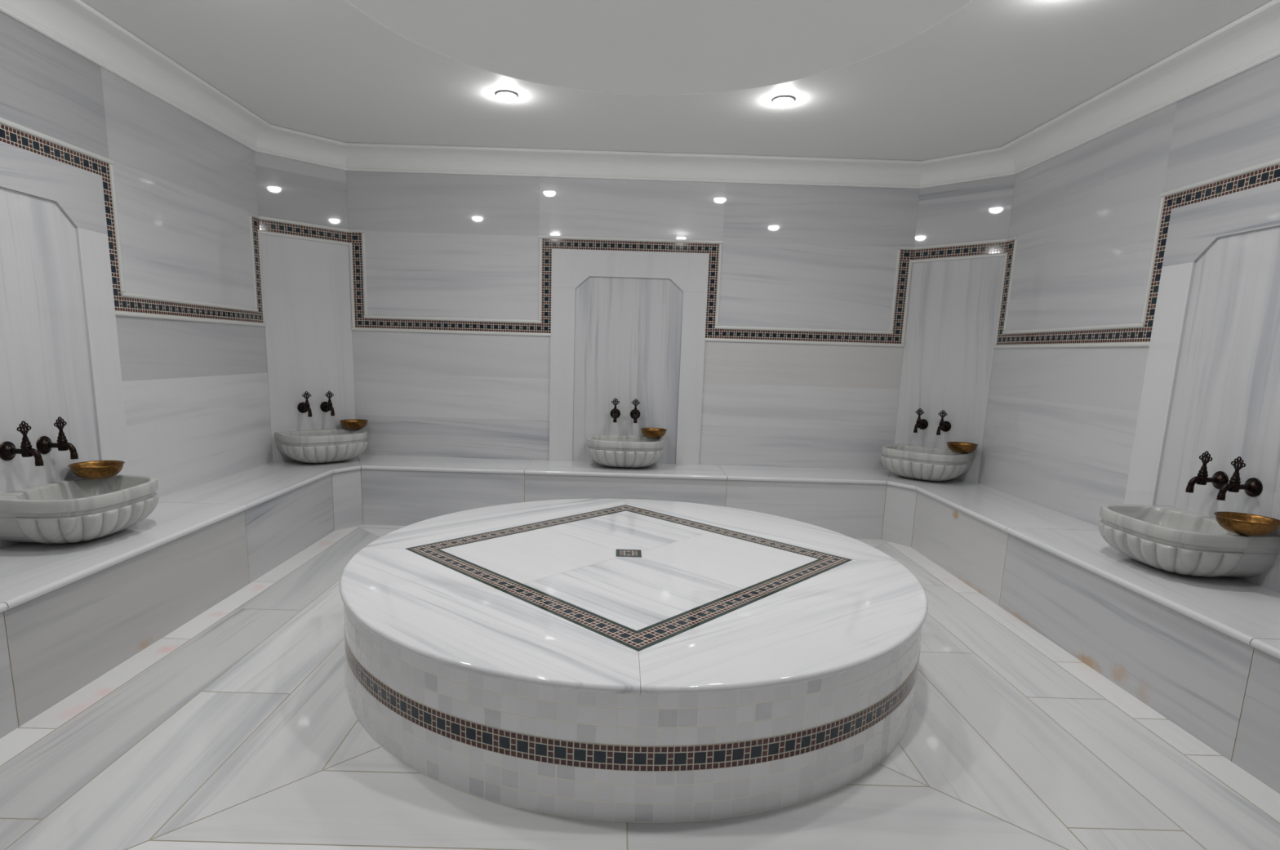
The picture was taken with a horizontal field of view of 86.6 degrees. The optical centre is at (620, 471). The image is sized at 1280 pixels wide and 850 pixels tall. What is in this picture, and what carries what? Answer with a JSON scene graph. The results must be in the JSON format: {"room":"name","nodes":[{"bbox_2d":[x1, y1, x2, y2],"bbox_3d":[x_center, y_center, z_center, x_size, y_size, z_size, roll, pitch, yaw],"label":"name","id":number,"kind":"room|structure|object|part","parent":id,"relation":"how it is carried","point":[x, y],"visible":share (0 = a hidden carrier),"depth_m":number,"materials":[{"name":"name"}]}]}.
{"room":"spa","nodes":[
{"label":"spa","id":0,"kind":"room"},
{"bbox_2d":[0,11,272,547],"bbox_3d":[-2.361,-0.520,2.100,0.177,2.540,4.615,2,10,0],"label":"wall","id":1,"kind":"structure","parent":0,"point":[132,310],"depth_m":3.09,"materials":[{"name":"stone"}]},
{"bbox_2d":[0,420,44,466],"bbox_3d":[-2.233,-0.106,2.538,0.129,0.168,0.073,2,10,0],"label":"tap","id":2,"kind":"object","parent":1,"relation":"attached to","point":[8,450],"visible":1,"depth_m":2.53,"materials":[{"name":"brown metal"}]},
{"bbox_3d":[-2.221,-0.156,2.530,0.016,0.066,0.060,2,10,0],"label":"openwork handle","id":3,"kind":"part","parent":2,"relation":"part of","materials":[{"name":"brown metal"}]},
{"bbox_3d":[-2.192,-0.055,2.547,0.042,0.067,0.026,2,10,0],"label":"spout","id":4,"kind":"part","parent":2,"relation":"part of","materials":[{"name":"brown metal"}]},
{"bbox_3d":[-2.308,-0.388,2.560,0.035,1.356,0.800,2,10,0],"label":"niche panel","id":5,"kind":"part","parent":1,"relation":"part of","materials":[{"name":"stone"}]},
{"bbox_2d":[35,416,78,458],"bbox_3d":[-2.233,-0.135,2.702,0.129,0.168,0.073,2,10,0],"label":"tap","id":6,"kind":"object","parent":1,"relation":"attached to","point":[44,445],"visible":1,"depth_m":2.70,"materials":[{"name":"brown metal"}]},
{"bbox_3d":[-2.221,-0.185,2.693,0.016,0.066,0.060,2,10,0],"label":"openwork handle","id":7,"kind":"part","parent":6,"relation":"part of","materials":[{"name":"brown metal"}]},
{"bbox_3d":[-2.192,-0.084,2.711,0.042,0.067,0.026,2,10,0],"label":"spout","id":8,"kind":"part","parent":6,"relation":"part of","materials":[{"name":"brown metal"}]},
{"bbox_3d":[-2.274,-0.871,2.039,0.011,0.682,4.615,2,10,0],"label":"border moulding","id":9,"kind":"part","parent":1,"relation":"part of","materials":[{"name":"brown tile"}]},
{"bbox_2d":[254,151,355,462],"bbox_3d":[-2.142,-0.956,4.628,0.171,2.540,0.575,11,14,43],"label":"wall","id":10,"kind":"structure","parent":0,"point":[303,206],"depth_m":4.52,"materials":[{"name":"stone"}]},
{"bbox_2d":[297,391,311,417],"bbox_3d":[-2.109,-0.456,4.561,0.129,0.168,0.073,11,14,43],"label":"tap","id":11,"kind":"object","parent":10,"relation":"attached to","point":[303,407],"visible":1,"depth_m":4.54,"materials":[{"name":"brown metal"}]},
{"bbox_3d":[-2.100,-0.505,4.545,0.016,0.066,0.060,11,14,43],"label":"openwork handle","id":12,"kind":"part","parent":11,"relation":"part of","materials":[{"name":"brown metal"}]},
{"bbox_3d":[-2.079,-0.400,4.539,0.042,0.067,0.026,11,14,43],"label":"spout","id":13,"kind":"part","parent":11,"relation":"part of","materials":[{"name":"brown metal"}]},
{"bbox_3d":[-2.066,-1.578,4.462,0.011,0.111,0.575,11,14,43],"label":"border moulding","id":14,"kind":"part","parent":10,"relation":"part of","materials":[{"name":"brown tile"}]},
{"bbox_3d":[-2.097,-0.655,4.628,0.002,1.943,0.573,11,14,43],"label":"niche panel","id":15,"kind":"part","parent":10,"relation":"part of","materials":[{"name":"stone"}]},
{"bbox_2d":[320,391,334,415],"bbox_3d":[-2.002,-0.472,4.668,0.129,0.168,0.073,11,14,43],"label":"tap","id":16,"kind":"object","parent":10,"relation":"attached to","point":[325,406],"visible":1,"depth_m":4.65,"materials":[{"name":"brown metal"}]},
{"bbox_2d":[325,400,332,410],"bbox_3d":[-2.009,-0.458,4.676,0.072,0.072,0.034,11,14,43],"label":"tap","id":17,"kind":"object","parent":16,"relation":"on","point":[328,404],"depth_m":4.65,"materials":[{"name":"brown metal"}]},
{"bbox_3d":[-1.994,-0.520,4.652,0.016,0.066,0.060,11,14,43],"label":"openwork handle","id":18,"kind":"part","parent":16,"relation":"part of","materials":[{"name":"brown metal"}]},
{"bbox_3d":[-1.973,-0.416,4.647,0.042,0.067,0.026,11,14,43],"label":"spout","id":19,"kind":"part","parent":16,"relation":"part of","materials":[{"name":"brown metal"}]},
{"bbox_2d":[346,170,919,470],"bbox_3d":[0.058,-0.930,4.860,3.891,2.540,0.177,2,10,0],"label":"wall","id":20,"kind":"structure","parent":0,"point":[494,317],"depth_m":4.76,"materials":[{"name":"stone"}]},
{"bbox_2d":[609,397,620,422],"bbox_3d":[-0.036,-0.436,4.802,0.073,0.168,0.129,2,10,0],"label":"tap","id":21,"kind":"object","parent":20,"relation":"attached to","point":[615,413],"visible":1,"depth_m":4.78,"materials":[{"name":"brown metal"}]},
{"bbox_3d":[-0.037,-0.379,4.768,0.026,0.067,0.042,2,10,0],"label":"spout","id":22,"kind":"part","parent":21,"relation":"part of","materials":[{"name":"brown metal"}]},
{"bbox_3d":[-0.034,-0.485,4.783,0.060,0.066,0.016,2,10,0],"label":"openwork handle","id":23,"kind":"part","parent":21,"relation":"part of","materials":[{"name":"brown metal"}]},
{"bbox_3d":[0.046,-0.715,4.837,0.800,1.356,0.035,2,10,0],"label":"niche panel","id":24,"kind":"part","parent":20,"relation":"part of","materials":[{"name":"stone"}]},
{"bbox_3d":[0.068,-1.270,4.723,3.891,0.682,0.011,2,10,0],"label":"border moulding","id":25,"kind":"part","parent":20,"relation":"part of","materials":[{"name":"brown tile"}]},
{"bbox_2d":[630,398,639,422],"bbox_3d":[0.107,-0.432,4.803,0.073,0.168,0.129,2,10,0],"label":"tap","id":26,"kind":"object","parent":20,"relation":"attached to","point":[635,413],"visible":1,"depth_m":4.78,"materials":[{"name":"brown metal"}]},
{"bbox_3d":[0.106,-0.375,4.769,0.026,0.067,0.042,2,10,0],"label":"spout","id":27,"kind":"part","parent":26,"relation":"part of","materials":[{"name":"brown metal"}]},
{"bbox_3d":[0.109,-0.481,4.784,0.060,0.066,0.016,2,10,0],"label":"openwork handle","id":28,"kind":"part","parent":26,"relation":"part of","materials":[{"name":"brown metal"}]},
{"bbox_2d":[0,524,1279,849],"bbox_3d":[0.023,0.825,2.543,4.907,0.120,5.226,2,10,0],"label":"floor","id":29,"kind":"structure","parent":0,"point":[238,727],"depth_m":1.97,"materials":[{"name":"stone"}]},
{"bbox_2d":[339,497,928,822],"bbox_3d":[0.043,0.528,2.783,2.197,0.382,2.197,2,10,0],"label":"stone platform","id":30,"kind":"object","parent":29,"relation":"on","point":[623,660],"visible":1,"depth_m":1.95,"materials":[{"name":"stone"}]},
{"bbox_2d":[0,454,1279,793],"bbox_3d":[0.031,0.515,2.795,4.707,0.404,4.424,2,10,0],"label":"bench","id":31,"kind":"object","parent":29,"relation":"on","point":[1202,653],"visible":0.92,"depth_m":2.94,"materials":[{"name":"white stone"}]},
{"bbox_3d":[-2.070,0.522,1.296,0.493,0.027,1.469,2,10,0],"label":"seat","id":32,"kind":"part","parent":31,"relation":"part of","materials":[{"name":"stone"}]},
{"bbox_3d":[-1.847,0.729,1.332,0.002,0.376,1.469,2,10,0],"label":"panel","id":33,"kind":"part","parent":31,"relation":"part of","materials":[{"name":"stone"}]},
{"bbox_2d":[0,474,159,543],"bbox_3d":[-2.119,0.159,2.707,0.375,0.200,0.542,2,10,0],"label":"basin","id":34,"kind":"object","parent":31,"relation":"on","point":[75,509],"visible":1,"depth_m":2.55,"materials":[{"name":"white stone"}]},
{"bbox_2d":[67,460,124,479],"bbox_3d":[-2.197,-0.002,2.853,0.191,0.061,0.191,2,10,0],"label":"copper bowl","id":35,"kind":"object","parent":34,"relation":"on","point":[94,469],"visible":1,"depth_m":2.82,"materials":[{"name":"gold metal"}]},
{"bbox_3d":[-2.070,0.282,2.671,0.493,0.027,1.317,2,10,0],"label":"seat","id":36,"kind":"part","parent":31,"relation":"part of","materials":[{"name":"stone"}]},
{"bbox_3d":[-1.846,0.488,2.707,0.002,0.376,1.317,2,10,0],"label":"panel","id":37,"kind":"part","parent":31,"relation":"part of","materials":[{"name":"stone"}]},
{"bbox_3d":[-2.070,0.063,3.925,0.493,0.027,1.222,2,10,0],"label":"seat","id":38,"kind":"part","parent":31,"relation":"part of","materials":[{"name":"stone"}]},
{"bbox_3d":[-1.846,0.287,3.858,0.002,0.376,1.013,2,10,0],"label":"panel","id":39,"kind":"part","parent":31,"relation":"part of","materials":[{"name":"stone"}]},
{"bbox_3d":[-1.936,-0.044,4.557,0.500,0.027,0.575,11,14,43],"label":"seat","id":40,"kind":"part","parent":31,"relation":"part of","materials":[{"name":"stone"}]},
{"bbox_2d":[274,427,367,462],"bbox_3d":[-1.982,-0.164,4.573,0.375,0.200,0.542,11,14,43],"label":"basin","id":41,"kind":"object","parent":31,"relation":"on","point":[340,444],"visible":0.99,"depth_m":4.45,"materials":[{"name":"white stone"}]},
{"bbox_3d":[-1.983,-0.133,4.579,0.375,0.136,0.542,11,14,43],"label":"fluted bowl","id":42,"kind":"part","parent":41,"relation":"part of","materials":[{"name":"stone"}]},
{"bbox_2d":[339,418,368,429],"bbox_3d":[-1.872,-0.328,4.773,0.191,0.061,0.191,11,14,43],"label":"copper bowl","id":43,"kind":"object","parent":41,"relation":"on","point":[350,424],"visible":1,"depth_m":4.72,"materials":[{"name":"gold metal"}]},
{"bbox_3d":[-1.787,0.186,4.447,0.002,0.376,0.210,8,12,33],"label":"panel","id":44,"kind":"part","parent":31,"relation":"part of","materials":[{"name":"stone"}]},
{"bbox_3d":[-1.184,0.188,4.537,1.083,0.376,0.002,2,10,0],"label":"panel","id":45,"kind":"part","parent":31,"relation":"part of","materials":[{"name":"stone"}]},
{"bbox_3d":[-1.275,-0.051,4.710,1.278,0.027,0.456,2,10,0],"label":"seat","id":46,"kind":"part","parent":31,"relation":"part of","materials":[{"name":"stone"}]},
{"bbox_2d":[586,434,663,467],"bbox_3d":[0.032,-0.131,4.731,0.542,0.200,0.375,2,10,0],"label":"basin","id":47,"kind":"object","parent":31,"relation":"on","point":[606,450],"visible":0.99,"depth_m":4.58,"materials":[{"name":"white stone"}]},
{"bbox_3d":[0.031,-0.100,4.736,0.542,0.136,0.375,2,10,0],"label":"fluted bowl","id":48,"kind":"part","parent":47,"relation":"part of","materials":[{"name":"stone"}]},
{"bbox_2d":[640,427,666,438],"bbox_3d":[0.234,-0.268,4.790,0.191,0.061,0.191,2,10,0],"label":"copper bowl","id":49,"kind":"object","parent":47,"relation":"on","point":[652,433],"visible":1,"depth_m":4.73,"materials":[{"name":"gold metal"}]},
{"bbox_3d":[0.031,0.223,4.543,1.341,0.376,0.002,2,10,0],"label":"panel","id":50,"kind":"part","parent":31,"relation":"part of","materials":[{"name":"stone"}]},
{"bbox_3d":[0.037,-0.013,4.716,1.341,0.027,0.456,2,10,0],"label":"seat","id":51,"kind":"part","parent":31,"relation":"part of","materials":[{"name":"stone"}]},
{"bbox_3d":[1.343,0.025,4.723,1.267,0.027,0.456,2,10,0],"label":"seat","id":52,"kind":"part","parent":31,"relation":"part of","materials":[{"name":"stone"}]},
{"bbox_3d":[1.235,0.258,4.549,1.062,0.376,0.002,2,10,0],"label":"panel","id":53,"kind":"part","parent":31,"relation":"part of","materials":[{"name":"stone"}]},
{"bbox_3d":[1.832,0.291,4.463,0.002,0.376,0.217,-5,12,-35],"label":"panel","id":54,"kind":"part","parent":31,"relation":"part of","materials":[{"name":"stone"}]},
{"bbox_2d":[880,443,973,480],"bbox_3d":[2.043,-0.048,4.602,0.375,0.200,0.542,-8,14,-44],"label":"basin","id":55,"kind":"object","parent":31,"relation":"on","point":[911,461],"visible":0.99,"depth_m":4.48,"materials":[{"name":"white stone"}]},
{"bbox_3d":[2.042,-0.017,4.607,0.375,0.136,0.542,-8,14,-44],"label":"fluted bowl","id":56,"kind":"part","parent":55,"relation":"part of","materials":[{"name":"stone"}]},
{"bbox_2d":[946,441,977,453],"bbox_3d":[2.256,-0.154,4.486,0.191,0.061,0.191,-8,14,-44],"label":"copper bowl","id":57,"kind":"object","parent":55,"relation":"on","point":[956,446],"visible":1,"depth_m":4.44,"materials":[{"name":"gold metal"}]},
{"bbox_3d":[2.003,0.072,4.570,0.503,0.027,0.590,-8,14,-44],"label":"seat","id":58,"kind":"part","parent":31,"relation":"part of","materials":[{"name":"stone"}]},
{"bbox_3d":[1.896,0.398,3.865,0.002,0.376,1.033,2,10,0],"label":"panel","id":59,"kind":"part","parent":31,"relation":"part of","materials":[{"name":"stone"}]},
{"bbox_3d":[2.137,0.188,3.929,0.505,0.027,1.233,2,10,0],"label":"seat","id":60,"kind":"part","parent":31,"relation":"part of","materials":[{"name":"stone"}]},
{"bbox_3d":[1.895,0.600,2.711,0.002,0.376,1.304,2,10,0],"label":"panel","id":61,"kind":"part","parent":31,"relation":"part of","materials":[{"name":"stone"}]},
{"bbox_3d":[2.137,0.407,2.677,0.505,0.027,1.304,2,10,0],"label":"seat","id":62,"kind":"part","parent":31,"relation":"part of","materials":[{"name":"stone"}]},
{"bbox_2d":[1097,503,1279,577],"bbox_3d":[2.199,0.285,2.723,0.375,0.200,0.542,2,10,0],"label":"basin","id":63,"kind":"object","parent":31,"relation":"on","point":[1171,539],"visible":0.99,"depth_m":2.56,"materials":[{"name":"white stone"}]},
{"bbox_2d":[1213,511,1279,536],"bbox_3d":[2.284,0.198,2.476,0.191,0.061,0.191,2,10,0],"label":"copper bowl","id":64,"kind":"object","parent":63,"relation":"on","point":[1241,523],"visible":1,"depth_m":2.45,"materials":[{"name":"gold metal"}]},
{"bbox_3d":[1.895,0.838,1.346,0.002,0.376,1.460,2,10,0],"label":"panel","id":65,"kind":"part","parent":31,"relation":"part of","materials":[{"name":"stone"}]},
{"bbox_3d":[2.137,0.645,1.313,0.505,0.027,1.460,2,10,0],"label":"seat","id":66,"kind":"part","parent":31,"relation":"part of","materials":[{"name":"stone"}]},
{"bbox_2d":[81,0,1271,160],"bbox_3d":[0.101,-1.753,2.093,4.807,0.135,5.126,2,10,0],"label":"ceiling","id":67,"kind":"structure","parent":0,"point":[921,80],"depth_m":3.13,"materials":[{"name":"white paint"}]},
{"bbox_2d":[495,89,517,102],"bbox_3d":[-0.590,-1.937,3.519,0.116,0.038,0.116,2,10,0],"label":"recessed light","id":68,"kind":"object","parent":67,"relation":"in","point":[504,95],"visible":1,"depth_m":3.49,"materials":[{"name":"white glass"}]},
{"bbox_2d":[772,95,795,107],"bbox_3d":[0.835,-1.887,3.477,0.116,0.038,0.116,2,10,0],"label":"recessed light","id":69,"kind":"object","parent":67,"relation":"in","point":[781,101],"visible":1,"depth_m":3.45,"materials":[{"name":"white glass"}]},
{"bbox_2d":[893,174,1015,482],"bbox_3d":[2.262,-0.827,4.644,0.171,2.540,0.590,-8,14,-44],"label":"wall","id":70,"kind":"structure","parent":0,"point":[962,232],"depth_m":4.54,"materials":[{"name":"stone"}]},
{"bbox_2d":[0,0,1279,188],"bbox_3d":[0.096,-1.615,2.117,4.707,0.144,5.026,2,10,0],"label":"trim","id":71,"kind":"structure","parent":70,"relation":"attached to","point":[1252,39],"depth_m":3.97,"materials":[{"name":"white paint"}]},
{"bbox_2d":[913,408,928,432],"bbox_3d":[2.074,-0.356,4.704,0.129,0.168,0.073,-8,14,-44],"label":"tap","id":72,"kind":"object","parent":70,"relation":"attached to","point":[922,424],"visible":1,"depth_m":4.69,"materials":[{"name":"brown metal"}]},
{"bbox_3d":[2.041,-0.302,4.683,0.042,0.067,0.026,-8,14,-44],"label":"spout","id":73,"kind":"part","parent":72,"relation":"part of","materials":[{"name":"brown metal"}]},
{"bbox_3d":[2.068,-0.405,4.688,0.016,0.066,0.060,-8,14,-44],"label":"openwork handle","id":74,"kind":"part","parent":72,"relation":"part of","materials":[{"name":"brown metal"}]},
{"bbox_2d":[936,409,951,435],"bbox_3d":[2.181,-0.334,4.596,0.129,0.168,0.073,-8,14,-44],"label":"tap","id":75,"kind":"object","parent":70,"relation":"attached to","point":[945,426],"visible":1,"depth_m":4.58,"materials":[{"name":"brown metal"}]},
{"bbox_3d":[2.149,-0.280,4.575,0.042,0.067,0.026,-8,14,-44],"label":"spout","id":76,"kind":"part","parent":75,"relation":"part of","materials":[{"name":"brown metal"}]},
{"bbox_3d":[2.175,-0.383,4.580,0.016,0.066,0.060,-8,14,-44],"label":"openwork handle","id":77,"kind":"part","parent":75,"relation":"part of","materials":[{"name":"brown metal"}]},
{"bbox_3d":[2.200,-0.529,4.643,0.002,1.943,0.588,-8,14,-44],"label":"niche panel","id":78,"kind":"part","parent":70,"relation":"part of","materials":[{"name":"stone"}]},
{"bbox_3d":[2.224,-1.453,4.478,0.011,0.111,0.590,-8,14,-44],"label":"border moulding","id":79,"kind":"part","parent":70,"relation":"part of","materials":[{"name":"brown tile"}]},
{"bbox_2d":[977,55,1279,592],"bbox_3d":[2.486,-0.378,2.119,0.177,2.540,4.604,2,10,0],"label":"wall","id":80,"kind":"structure","parent":0,"point":[1137,333],"depth_m":3.10,"materials":[{"name":"stone"}]},
{"bbox_3d":[2.420,-0.733,2.057,0.011,0.682,4.604,2,10,0],"label":"border moulding","id":81,"kind":"part","parent":80,"relation":"part of","materials":[{"name":"brown tile"}]},
{"bbox_2d":[1185,450,1228,493],"bbox_3d":[2.330,0.002,2.702,0.129,0.168,0.073,2,10,0],"label":"tap","id":82,"kind":"object","parent":80,"relation":"attached to","point":[1219,478],"visible":1,"depth_m":2.70,"materials":[{"name":"brown metal"}]},
{"bbox_3d":[2.285,0.050,2.710,0.042,0.067,0.026,2,10,0],"label":"spout","id":83,"kind":"part","parent":82,"relation":"part of","materials":[{"name":"brown metal"}]},
{"bbox_3d":[2.321,-0.049,2.693,0.016,0.066,0.060,2,10,0],"label":"openwork handle","id":84,"kind":"part","parent":82,"relation":"part of","materials":[{"name":"brown metal"}]},
{"bbox_3d":[2.420,-0.250,2.584,0.035,1.356,0.800,2,10,0],"label":"niche panel","id":85,"kind":"part","parent":80,"relation":"part of","materials":[{"name":"stone"}]},
{"bbox_2d":[1216,456,1262,500],"bbox_3d":[2.330,0.027,2.560,0.129,0.168,0.073,2,10,0],"label":"tap","id":86,"kind":"object","parent":80,"relation":"attached to","point":[1253,486],"visible":1,"depth_m":2.56,"materials":[{"name":"brown metal"}]},
{"bbox_3d":[2.285,0.075,2.569,0.042,0.067,0.026,2,10,0],"label":"spout","id":87,"kind":"part","parent":86,"relation":"part of","materials":[{"name":"brown metal"}]},
{"bbox_3d":[2.321,-0.024,2.551,0.016,0.066,0.060,2,10,0],"label":"openwork handle","id":88,"kind":"part","parent":86,"relation":"part of","materials":[{"name":"brown metal"}]}
]}

